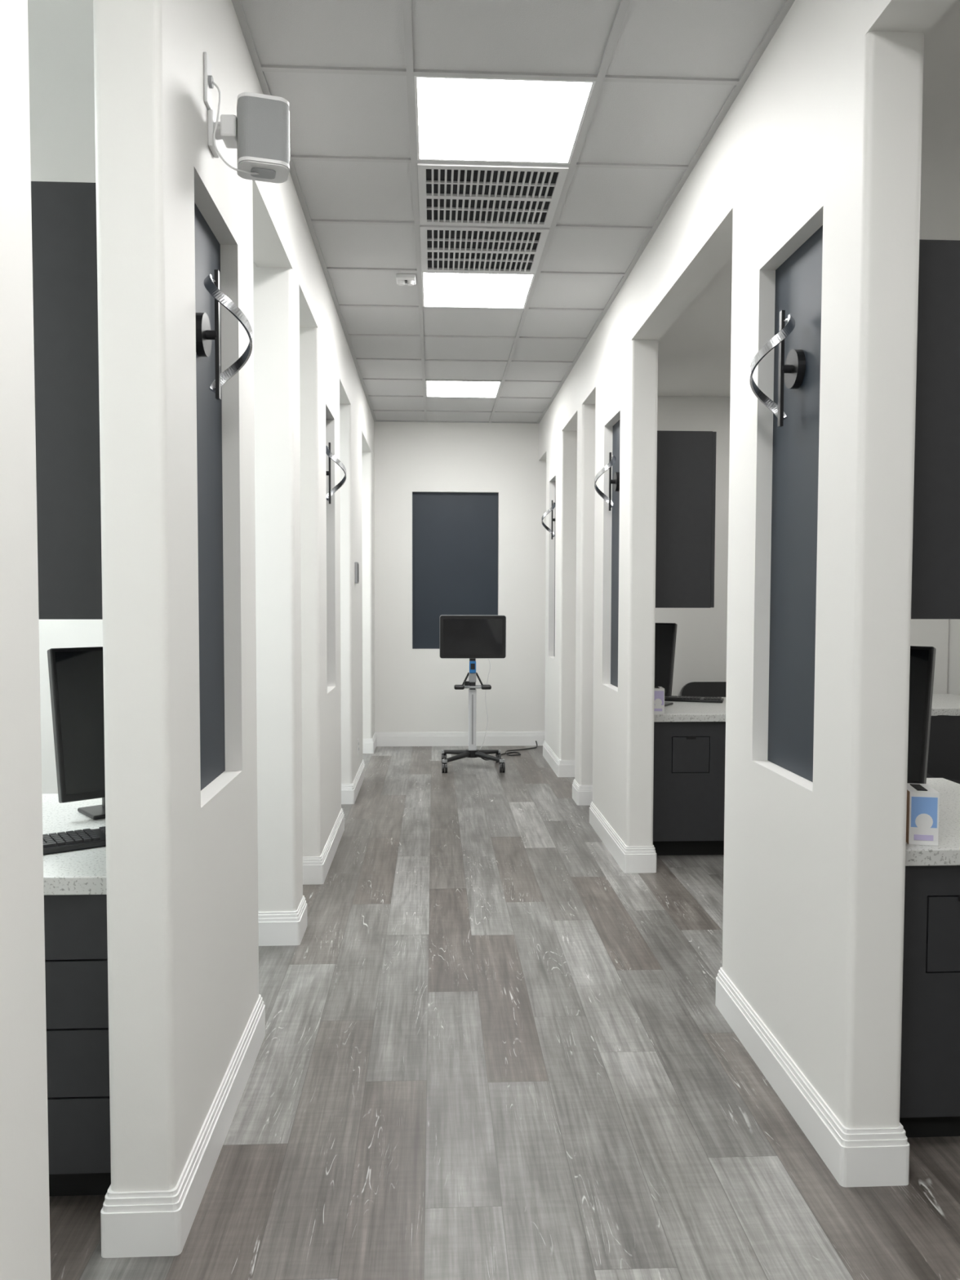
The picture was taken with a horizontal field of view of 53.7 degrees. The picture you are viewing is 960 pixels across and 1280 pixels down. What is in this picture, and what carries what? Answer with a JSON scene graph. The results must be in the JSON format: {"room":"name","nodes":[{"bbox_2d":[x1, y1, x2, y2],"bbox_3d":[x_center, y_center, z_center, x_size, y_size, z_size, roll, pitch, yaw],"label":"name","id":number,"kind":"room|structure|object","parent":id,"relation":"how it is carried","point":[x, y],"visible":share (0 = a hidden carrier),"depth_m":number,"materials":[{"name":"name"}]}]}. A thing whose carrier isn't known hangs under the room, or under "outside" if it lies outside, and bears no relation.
{"room":"dental clinic corridor","nodes":[
{"label":"dental clinic corridor","id":0,"kind":"room"},
{"bbox_2d":[0,0,50,1279],"bbox_3d":[-1.943,-0.058,1.210,2.636,2.850,0.190,0,3,-3],"label":"wall partition","id":1,"kind":"structure","parent":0,"point":[24,1203],"depth_m":1.30,"materials":[{"name":"white paint"}]},
{"bbox_2d":[27,0,95,182],"bbox_3d":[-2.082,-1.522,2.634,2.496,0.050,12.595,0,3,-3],"label":"wall","id":2,"kind":"structure","parent":0,"point":[61,32],"depth_m":2.58,"materials":[{"name":"white paint"}]},
{"bbox_2d":[39,260,302,911],"bbox_3d":[-2.074,-0.176,3.885,2.636,2.850,0.210,0,3,-3],"label":"wall partition","id":3,"kind":"structure","parent":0,"point":[276,291],"depth_m":3.84,"materials":[{"name":"white paint"}]},
{"bbox_2d":[93,0,374,1191],"bbox_3d":[-0.769,-0.293,2.753,0.140,3.190,12.595,0,3,-3],"label":"wall","id":4,"kind":"structure","parent":0,"point":[182,858],"depth_m":2.13,"materials":[{"name":"white paint"}]},
{"bbox_2d":[31,181,102,619],"bbox_3d":[-1.017,-0.552,2.546,0.374,0.975,0.830,0,3,-3],"label":"upper cabinet","id":5,"kind":"object","parent":4,"relation":"attached to","point":[64,241],"visible":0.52,"depth_m":2.14,"materials":[{"name":"grey laminate"}]},
{"bbox_2d":[194,202,225,790],"bbox_3d":[-0.739,-0.365,2.513,0.004,1.524,0.499,0,3,-3],"label":"recessed wall panel","id":6,"kind":"object","parent":4,"relation":"attached to","point":[207,247],"visible":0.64,"depth_m":2.60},
{"bbox_2d":[195,269,252,399],"bbox_3d":[-0.666,-0.796,2.478,0.139,0.330,0.137,0,3,-3],"label":"wall sconce","id":7,"kind":"object","parent":6,"relation":"attached to","point":[204,335],"visible":1,"depth_m":2.46,"materials":[{"name":"silver metal"}]},
{"bbox_2d":[100,732,376,1257],"bbox_3d":[-2.019,1.232,2.759,2.668,0.136,12.626,0,3,-3],"label":"baseboard","id":8,"kind":"structure","parent":4,"relation":"attached to","point":[134,1224],"depth_m":2.31,"materials":[{"name":"white paint"}]},
{"bbox_2d":[203,52,289,183],"bbox_3d":[-0.577,-1.302,2.373,0.205,0.284,0.133,0,3,-3],"label":"wall speaker","id":9,"kind":"object","parent":4,"relation":"attached to","point":[260,131],"visible":1,"depth_m":2.33,"materials":[{"name":"white plastic"}]},
{"bbox_2d":[355,562,359,583],"bbox_3d":[-0.887,-0.484,6.830,0.022,0.150,0.100,0,3,-3],"label":"wall thermostat","id":10,"kind":"object","parent":4,"relation":"attached to","point":[357,565],"visible":1,"depth_m":6.78,"materials":[{"name":"grey plastic"}]},
{"bbox_2d":[357,738,359,755],"bbox_3d":[-0.906,0.794,7.061,0.008,0.115,0.070,0,3,-3],"label":"wall outlet","id":11,"kind":"object","parent":4,"relation":"attached to","point":[357,739],"visible":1,"depth_m":7.05,"materials":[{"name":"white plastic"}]},
{"bbox_2d":[373,421,546,732],"bbox_3d":[-0.246,-0.576,9.147,6.800,3.190,0.140,0,3,-3],"label":"wall","id":12,"kind":"structure","parent":0,"point":[415,691],"depth_m":9.08,"materials":[{"name":"white paint"}]},
{"bbox_2d":[412,492,497,648],"bbox_3d":[-0.237,-0.664,9.126,0.824,1.499,0.005,0,3,-3],"label":"recessed wall panel","id":13,"kind":"object","parent":12,"relation":"attached to","point":[455,535],"visible":0.79,"depth_m":9.12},
{"bbox_2d":[375,731,544,746],"bbox_3d":[-0.246,0.954,9.137,6.800,0.136,0.016,0,3,-3],"label":"baseboard","id":14,"kind":"structure","parent":12,"relation":"attached to","point":[492,738],"depth_m":9.13,"materials":[{"name":"white paint"}]},
{"bbox_2d":[48,745,959,1279],"bbox_3d":[0.110,1.301,2.860,7.380,0.001,15.561,0,3,-3],"label":"floor","id":15,"kind":"structure","parent":0,"point":[492,1047],"depth_m":2.71,"materials":[{"name":"wood"}]},
{"bbox_2d":[41,793,111,1195],"bbox_3d":[-1.252,0.909,2.585,0.839,0.800,0.920,0,3,-3],"label":"base cabinet","id":16,"kind":"object","parent":15,"relation":"on","point":[74,882],"visible":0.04,"depth_m":2.17,"materials":[{"name":"grey laminate"}]},
{"bbox_2d":[42,826,106,854],"bbox_3d":[-1.053,0.507,2.386,0.430,0.022,0.140,-2,3,-35],"label":"keyboard","id":17,"kind":"object","parent":16,"relation":"on","point":[61,842],"visible":0.37,"depth_m":2.37,"materials":[{"name":"black plastic"}]},
{"bbox_2d":[47,646,105,819],"bbox_3d":[-1.060,0.260,2.761,0.350,0.482,0.142,-2,3,-41],"label":"computer monitor","id":18,"kind":"object","parent":16,"relation":"on","point":[76,674],"visible":0.46,"depth_m":2.66,"materials":[{"name":"black plastic"}]},
{"bbox_2d":[440,614,537,773],"bbox_3d":[0.052,0.413,8.414,0.652,1.285,1.607,1,3,14],"label":"cart","id":19,"kind":"object","parent":15,"relation":"on","point":[471,637],"visible":1,"depth_m":7.88,"materials":[{"name":"black plastic"}]},
{"bbox_2d":[653,697,725,855],"bbox_3d":[1.258,0.782,5.598,0.769,0.800,0.880,0,3,-3],"label":"base cabinet","id":20,"kind":"object","parent":15,"relation":"on","point":[690,737],"visible":0.42,"depth_m":5.18,"materials":[{"name":"grey laminate"}]},
{"bbox_2d":[653,686,664,713],"bbox_3d":[0.971,0.329,5.222,0.071,0.137,0.122,0,3,2],"label":"glove box","id":21,"kind":"object","parent":20,"relation":"on","point":[659,704],"visible":0.72,"depth_m":5.16,"materials":[{"name":"white cardboard"}]},
{"bbox_2d":[654,622,677,706],"bbox_3d":[1.030,0.140,5.584,0.240,0.482,0.142,2,3,32],"label":"computer monitor","id":22,"kind":"object","parent":20,"relation":"on","point":[665,633],"visible":0.42,"depth_m":5.52,"materials":[{"name":"black plastic"}]},
{"bbox_2d":[664,695,724,702],"bbox_3d":[1.268,0.361,5.810,0.430,0.022,0.140,1,3,17],"label":"keyboard","id":23,"kind":"object","parent":20,"relation":"on","point":[673,698],"visible":0.76,"depth_m":5.75,"materials":[{"name":"black plastic"}]},
{"bbox_2d":[680,681,726,697],"bbox_3d":[1.617,0.725,6.263,0.620,0.856,0.577,0,3,-3],"label":"office chair","id":24,"kind":"object","parent":15,"relation":"on","point":[703,689],"visible":0.02,"depth_m":6.48,"materials":[{"name":"black fabric"}]},
{"bbox_2d":[899,777,959,1137],"bbox_3d":[1.326,0.903,2.866,0.639,0.800,0.930,0,3,-3],"label":"base cabinet","id":25,"kind":"object","parent":15,"relation":"on","point":[930,1101],"visible":0.45,"depth_m":2.42,"materials":[{"name":"grey laminate"}]},
{"bbox_2d":[906,645,936,783],"bbox_3d":[1.223,0.255,2.991,0.370,0.482,0.142,2,3,39],"label":"computer monitor","id":26,"kind":"object","parent":25,"relation":"on","point":[922,659],"visible":0.04,"depth_m":2.87,"materials":[{"name":"black plastic"}]},
{"bbox_2d":[906,782,939,845],"bbox_3d":[1.140,0.451,2.470,0.071,0.137,0.122,1,3,11],"label":"glove box","id":27,"kind":"object","parent":25,"relation":"on","point":[922,800],"visible":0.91,"depth_m":2.41,"materials":[{"name":"white cardboard"}]},
{"bbox_2d":[926,693,959,783],"bbox_3d":[2.667,0.774,5.864,0.940,0.800,0.825,0,3,-3],"label":"base cabinet","id":28,"kind":"object","parent":15,"relation":"on","point":[942,704],"visible":0.15,"depth_m":5.58,"materials":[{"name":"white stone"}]},
{"bbox_2d":[927,715,959,780],"bbox_3d":[2.282,0.810,4.396,0.620,0.856,0.577,1,3,27],"label":"office chair","id":29,"kind":"object","parent":15,"relation":"on","point":[944,752],"visible":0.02,"depth_m":4.64,"materials":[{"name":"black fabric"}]},
{"bbox_2d":[240,0,785,422],"bbox_3d":[0.088,-1.816,2.727,1.568,0.042,12.595,0,3,-3],"label":"ceiling","id":30,"kind":"structure","parent":0,"point":[331,114],"depth_m":3.41,"materials":[{"name":"tile"}]},
{"bbox_2d":[395,274,415,285],"bbox_3d":[-0.387,-1.876,4.959,0.100,0.038,0.110,0,3,-3],"label":"smoke detector","id":31,"kind":"object","parent":30,"relation":"attached to","point":[402,279],"visible":1,"depth_m":4.93,"materials":[{"name":"white plastic"}]},
{"bbox_2d":[425,381,501,397],"bbox_3d":[-0.141,-2.007,7.594,0.585,0.006,0.585,0,3,-3],"label":"ceiling light panel","id":32,"kind":"object","parent":30,"relation":"in","point":[433,388],"depth_m":7.58,"materials":[{"name":"white plastic"}]},
{"bbox_2d":[421,271,534,308],"bbox_3d":[-0.022,-1.899,5.161,0.585,0.006,0.585,0,3,-3],"label":"ceiling light panel","id":33,"kind":"object","parent":30,"relation":"in","point":[444,290],"depth_m":5.14,"materials":[{"name":"white plastic"}]},
{"bbox_2d":[419,225,549,274],"bbox_3d":[0.008,-1.869,4.552,0.584,0.014,0.584,0,3,-3],"label":"ceiling vent grille","id":34,"kind":"object","parent":30,"relation":"in","point":[449,249],"depth_m":4.53,"materials":[{"name":"white metal"}]},
{"bbox_2d":[417,163,568,227],"bbox_3d":[0.037,-1.842,3.944,0.584,0.014,0.584,0,3,-3],"label":"ceiling vent grille","id":35,"kind":"object","parent":30,"relation":"in","point":[450,194],"depth_m":3.92,"materials":[{"name":"white metal"}]},
{"bbox_2d":[413,75,595,164],"bbox_3d":[0.067,-1.818,3.336,0.585,0.006,0.585,0,3,-3],"label":"ceiling light panel","id":36,"kind":"object","parent":30,"relation":"in","point":[463,119],"depth_m":3.30,"materials":[{"name":"white plastic"}]},
{"bbox_2d":[231,0,795,423],"bbox_3d":[0.088,-1.791,2.728,1.568,0.008,12.595,0,3,-3],"label":"grid","id":37,"kind":"object","parent":30,"relation":"attached to","point":[260,68],"visible":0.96,"depth_m":3.66,"materials":[{"name":"grey paint"}]},
{"bbox_2d":[538,0,955,1128],"bbox_3d":[0.937,-0.293,2.836,0.140,3.190,12.595,0,3,-3],"label":"wall","id":38,"kind":"structure","parent":0,"point":[824,129],"depth_m":2.55,"materials":[{"name":"white paint"}]},
{"bbox_2d":[554,480,555,651],"bbox_3d":[0.664,-0.608,8.068,0.004,1.524,0.429,0,3,-3],"label":"recessed wall panel","id":39,"kind":"object","parent":38,"relation":"attached to","point":[555,481],"visible":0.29,"depth_m":8.28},
{"bbox_2d":[542,500,555,539],"bbox_3d":[0.593,-1.020,8.051,0.139,0.330,0.137,0,3,-3],"label":"wall sconce","id":40,"kind":"object","parent":39,"relation":"attached to","point":[553,504],"visible":0.9,"depth_m":8.04,"materials":[{"name":"silver metal"}]},
{"bbox_2d":[610,419,620,687],"bbox_3d":[0.794,-0.489,5.389,0.004,1.524,0.479,0,3,-3],"label":"recessed wall panel","id":41,"kind":"object","parent":38,"relation":"attached to","point":[616,427],"visible":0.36,"depth_m":5.52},
{"bbox_2d":[594,452,619,511],"bbox_3d":[0.722,-0.902,5.407,0.139,0.330,0.137,0,3,-3],"label":"wall sconce","id":42,"kind":"object","parent":41,"relation":"attached to","point":[615,482],"visible":0.99,"depth_m":5.40,"materials":[{"name":"silver metal"}]},
{"bbox_2d":[655,431,716,608],"bbox_3d":[1.064,-0.667,5.524,0.374,0.950,0.820,0,3,-3],"label":"upper cabinet","id":43,"kind":"object","parent":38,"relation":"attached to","point":[686,475],"visible":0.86,"depth_m":5.12,"materials":[{"name":"grey laminate"}]},
{"bbox_2d":[542,741,909,1186],"bbox_3d":[2.174,1.246,2.672,2.628,0.136,12.042,0,3,-3],"label":"baseboard","id":44,"kind":"structure","parent":38,"relation":"attached to","point":[858,1157],"depth_m":2.61,"materials":[{"name":"white paint"}]},
{"bbox_2d":[767,225,822,782],"bbox_3d":[0.924,-0.370,2.724,0.004,1.524,0.479,0,3,-3],"label":"recessed wall panel","id":45,"kind":"object","parent":38,"relation":"attached to","point":[798,279],"visible":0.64,"depth_m":2.75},
{"bbox_2d":[749,310,805,426],"bbox_3d":[0.852,-0.784,2.743,0.139,0.330,0.137,0,3,-3],"label":"wall sconce","id":46,"kind":"object","parent":45,"relation":"attached to","point":[793,371],"visible":1,"depth_m":2.73,"materials":[{"name":"silver metal"}]},
{"bbox_2d":[911,239,959,618],"bbox_3d":[1.196,-0.546,2.820,0.374,0.950,0.840,0,3,-3],"label":"upper cabinet","id":47,"kind":"object","parent":38,"relation":"attached to","point":[935,562],"visible":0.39,"depth_m":2.40,"materials":[{"name":"grey laminate"}]},
{"bbox_2d":[574,395,949,785],"bbox_3d":[1.980,-0.289,6.663,2.596,2.850,0.230,0,3,-3],"label":"wall partition","id":48,"kind":"structure","parent":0,"point":[700,647],"depth_m":6.52,"materials":[{"name":"white paint"}]},
{"bbox_2d":[657,0,959,396],"bbox_3d":[2.236,-1.521,2.845,2.456,0.050,12.595,0,3,-3],"label":"ceiling","id":49,"kind":"structure","parent":0,"point":[694,353],"depth_m":3.45,"materials":[{"name":"white paint"}]},
{"bbox_2d":[947,618,959,695],"bbox_3d":[3.530,-0.292,2.963,0.140,3.190,12.595,0,3,-3],"label":"wall","id":50,"kind":"structure","parent":0,"point":[953,668],"depth_m":6.57,"materials":[{"name":"white paint"}]},
{"bbox_3d":[-0.871,-0.485,5.207,0.004,1.524,0.439,0,3,-3],"label":"recessed wall panel","id":51,"kind":"object","parent":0,"visible":0},
{"bbox_2d":[325,442,346,503],"bbox_3d":[-0.796,-0.905,5.152,0.139,0.330,0.137,0,3,-3],"label":"wall sconce","id":52,"kind":"object","parent":51,"relation":"attached to","point":[328,452],"visible":0.8,"depth_m":5.14,"materials":[{"name":"silver metal"}]}
]}

